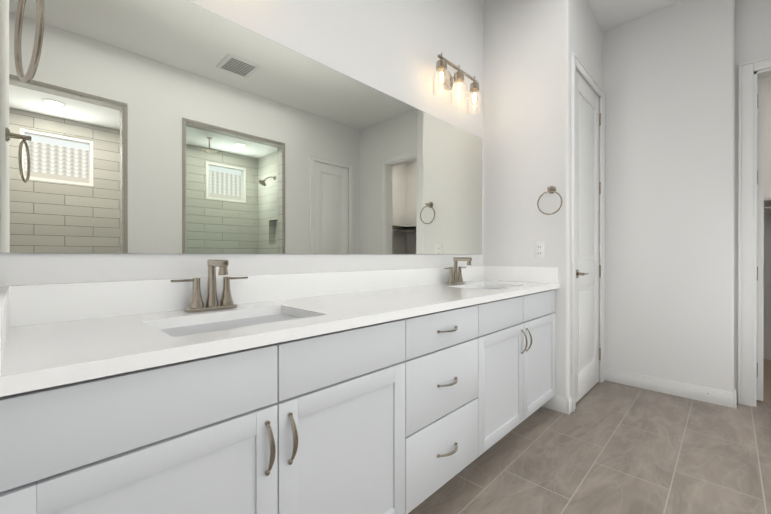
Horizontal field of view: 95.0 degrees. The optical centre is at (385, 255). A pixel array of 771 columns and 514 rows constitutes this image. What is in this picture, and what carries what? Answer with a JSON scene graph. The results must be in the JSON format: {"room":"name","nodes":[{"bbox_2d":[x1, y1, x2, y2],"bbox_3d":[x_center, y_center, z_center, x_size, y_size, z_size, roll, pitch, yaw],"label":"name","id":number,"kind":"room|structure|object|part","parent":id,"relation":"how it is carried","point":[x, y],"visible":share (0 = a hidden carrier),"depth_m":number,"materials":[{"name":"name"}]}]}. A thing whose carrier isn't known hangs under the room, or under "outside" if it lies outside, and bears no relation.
{"room":"bathroom","nodes":[
{"label":"bathroom","id":0,"kind":"room"},
{"bbox_2d":[0,0,482,285],"bbox_3d":[-0.433,-0.671,1.648,0.120,3.460,5.650,0,0,44],"label":"wall","id":1,"kind":"structure","parent":0,"point":[394,48],"depth_m":1.83,"materials":[{"name":"white paint"}]},
{"bbox_2d":[0,0,481,254],"bbox_3d":[-0.136,-0.463,1.862,0.005,0.908,2.564,0,0,44],"label":"vanity mirror","id":2,"kind":"object","parent":1,"relation":"attached to","point":[155,126],"depth_m":1.31,"materials":[{"name":"silver mirror"}]},
{"bbox_3d":[-0.137,-0.463,1.862,0.005,0.908,2.564,0,0,44],"label":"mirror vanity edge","id":3,"kind":"part","parent":2,"relation":"part of","materials":[{"name":"silver metal"}]},
{"bbox_2d":[12,266,483,324],"bbox_3d":[-0.122,0.134,1.867,0.020,0.110,2.590,0,0,44],"label":"backsplash","id":4,"kind":"structure","parent":1,"relation":"attached to","point":[31,304],"depth_m":1.20,"materials":[{"name":"white stone"}]},
{"bbox_2d":[433,53,481,113],"bbox_3d":[0.473,-1.148,2.377,0.158,0.249,0.508,0,0,44],"label":"vanity light","id":5,"kind":"object","parent":1,"relation":"attached to","point":[446,78],"visible":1,"depth_m":2.35,"materials":[{"name":"glass"}]},
{"bbox_2d":[408,380,770,513],"bbox_3d":[0.846,1.092,0.407,3.650,0.060,5.650,0,0,44],"label":"floor","id":6,"kind":"structure","parent":0,"point":[606,447],"depth_m":1.81,"materials":[{"name":"grey tile"}]},
{"bbox_2d":[0,285,558,513],"bbox_3d":[0.080,0.640,1.670,0.586,0.838,2.590,0,0,44],"label":"bathroom vanity","id":7,"kind":"object","parent":6,"relation":"on","point":[399,391],"depth_m":0.96,"materials":[{"name":"white paint"}]},
{"bbox_2d":[0,281,555,388],"bbox_3d":[0.075,0.205,1.675,0.571,0.032,2.590,0,0,44],"label":"countertop","id":8,"kind":"structure","parent":7,"relation":"on","point":[51,349],"depth_m":0.93,"materials":[{"name":"white stone"}]},
{"bbox_2d":[168,259,247,312],"bbox_3d":[-0.584,0.101,1.224,0.144,0.177,0.258,0,0,44],"label":"faucet","id":9,"kind":"object","parent":8,"relation":"on","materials":[{"name":"silver metal"}]},
{"bbox_2d":[156,309,307,336],"bbox_3d":[-0.450,0.274,1.094,0.308,0.127,0.458,0,0,44],"label":"sink","id":10,"kind":"object","parent":8,"relation":"in","point":[205,323],"depth_m":1.17,"materials":[{"name":"white ceramic"}]},
{"bbox_2d":[444,257,471,284],"bbox_3d":[0.504,0.099,2.343,0.144,0.177,0.258,0,0,44],"label":"faucet","id":11,"kind":"object","parent":8,"relation":"on","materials":[{"name":"silver metal"}]},
{"bbox_2d":[464,285,507,288],"bbox_3d":[0.638,0.272,2.212,0.308,0.127,0.458,0,0,44],"label":"sink","id":12,"kind":"object","parent":8,"relation":"in","point":[465,286],"depth_m":2.38,"materials":[{"name":"white ceramic"}]},
{"bbox_2d":[483,0,734,397],"bbox_3d":[1.645,-0.673,2.677,1.424,3.460,1.036,0,0,44],"label":"wall block","id":13,"kind":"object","parent":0,"point":[664,78],"visible":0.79,"depth_m":2.64,"materials":[{"name":"white paint"}]},
{"bbox_2d":[484,266,558,284],"bbox_3d":[0.978,0.132,2.590,0.549,0.110,0.019,0,0,44],"label":"backsplash","id":14,"kind":"structure","parent":13,"relation":"attached to","point":[491,273],"depth_m":2.57,"materials":[{"name":"white stone"}]},
{"bbox_2d":[534,242,544,257],"bbox_3d":[1.086,-0.041,2.494,0.072,0.117,0.007,0,0,44],"label":"electrical outlet plate","id":15,"kind":"object","parent":13,"relation":"attached to","point":[539,249],"visible":1,"depth_m":2.49,"materials":[{"name":"white plastic"}]},
{"bbox_2d":[537,186,562,214],"bbox_3d":[1.125,-0.379,2.411,0.165,0.203,0.071,0,0,44],"label":"towel ring","id":16,"kind":"object","parent":13,"relation":"attached to","point":[551,189],"visible":1,"depth_m":2.41,"materials":[{"name":"silver metal"}]},
{"bbox_2d":[571,52,604,411],"bbox_3d":[1.550,-0.161,2.691,0.094,2.437,0.810,0,0,44],"label":"door","id":17,"kind":"structure","parent":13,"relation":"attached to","point":[587,330],"depth_m":2.69,"materials":[{"name":"white wood"}]},
{"bbox_2d":[542,368,736,414],"bbox_3d":[1.605,1.007,1.431,2.191,0.105,2.885,0,0,44],"label":"baseboard","id":18,"kind":"structure","parent":13,"relation":"attached to","point":[670,387],"depth_m":2.62,"materials":[{"name":"white wood"}]},
{"bbox_2d":[585,0,682,30],"bbox_3d":[1.475,-2.154,0.974,3.850,0.490,7.350,0,0,44],"label":"ceiling","id":19,"kind":"structure","parent":0,"point":[608,14],"depth_m":2.75,"materials":[{"name":"white paint"}]},
{"bbox_2d":[734,0,770,402],"bbox_3d":[2.721,-0.427,2.438,3.300,2.970,0.120,0,0,44],"label":"wall","id":20,"kind":"structure","parent":0,"point":[752,29],"depth_m":2.52,"materials":[{"name":"white paint"}]},
{"bbox_2d":[738,56,770,406],"bbox_3d":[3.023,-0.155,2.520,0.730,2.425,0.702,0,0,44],"label":"door frame","id":21,"kind":"structure","parent":20,"relation":"attached to","point":[750,223],"depth_m":2.50,"materials":[{"name":"white wood"}]},
{"bbox_2d":[756,359,770,404],"bbox_3d":[3.803,1.085,2.657,2.050,0.064,1.700,0,0,44],"label":"floor","id":22,"kind":"structure","parent":0,"point":[766,381],"depth_m":2.94,"materials":[{"name":"beige"}]},
{"bbox_2d":[757,76,770,359],"bbox_3d":[4.329,-0.429,3.245,2.120,2.970,0.120,0,0,44],"label":"wall","id":23,"kind":"structure","parent":0,"point":[767,233],"depth_m":3.59,"materials":[{"name":"white paint"}]},
{"bbox_2d":[764,198,770,211],"bbox_3d":[4.155,-0.494,3.065,1.880,0.100,0.380,0,0,44],"label":"shelf","id":24,"kind":"object","parent":23,"relation":"attached to","point":[767,204],"depth_m":3.33,"materials":[{"name":"white"}]},
{"bbox_3d":[-0.629,-0.668,0.464,1.250,3.460,0.120,0,0,44],"label":"wall","id":25,"kind":"structure","parent":0,"visible":0},
{"bbox_2d":[0,286,11,372],"bbox_3d":[-0.815,0.137,0.747,0.549,0.110,0.019,0,0,44],"label":"backsplash","id":26,"kind":"structure","parent":25,"relation":"attached to","point":[5,291],"depth_m":0.71,"materials":[{"name":"white stone"}]},
{"bbox_2d":[14,0,44,82],"bbox_3d":[-0.590,-0.385,0.562,0.163,0.203,0.071,0,0,44],"label":"towel ring","id":27,"kind":"object","parent":25,"relation":"attached to","point":[28,76],"visible":1,"depth_m":0.56,"materials":[{"name":"silver metal"}]}
]}

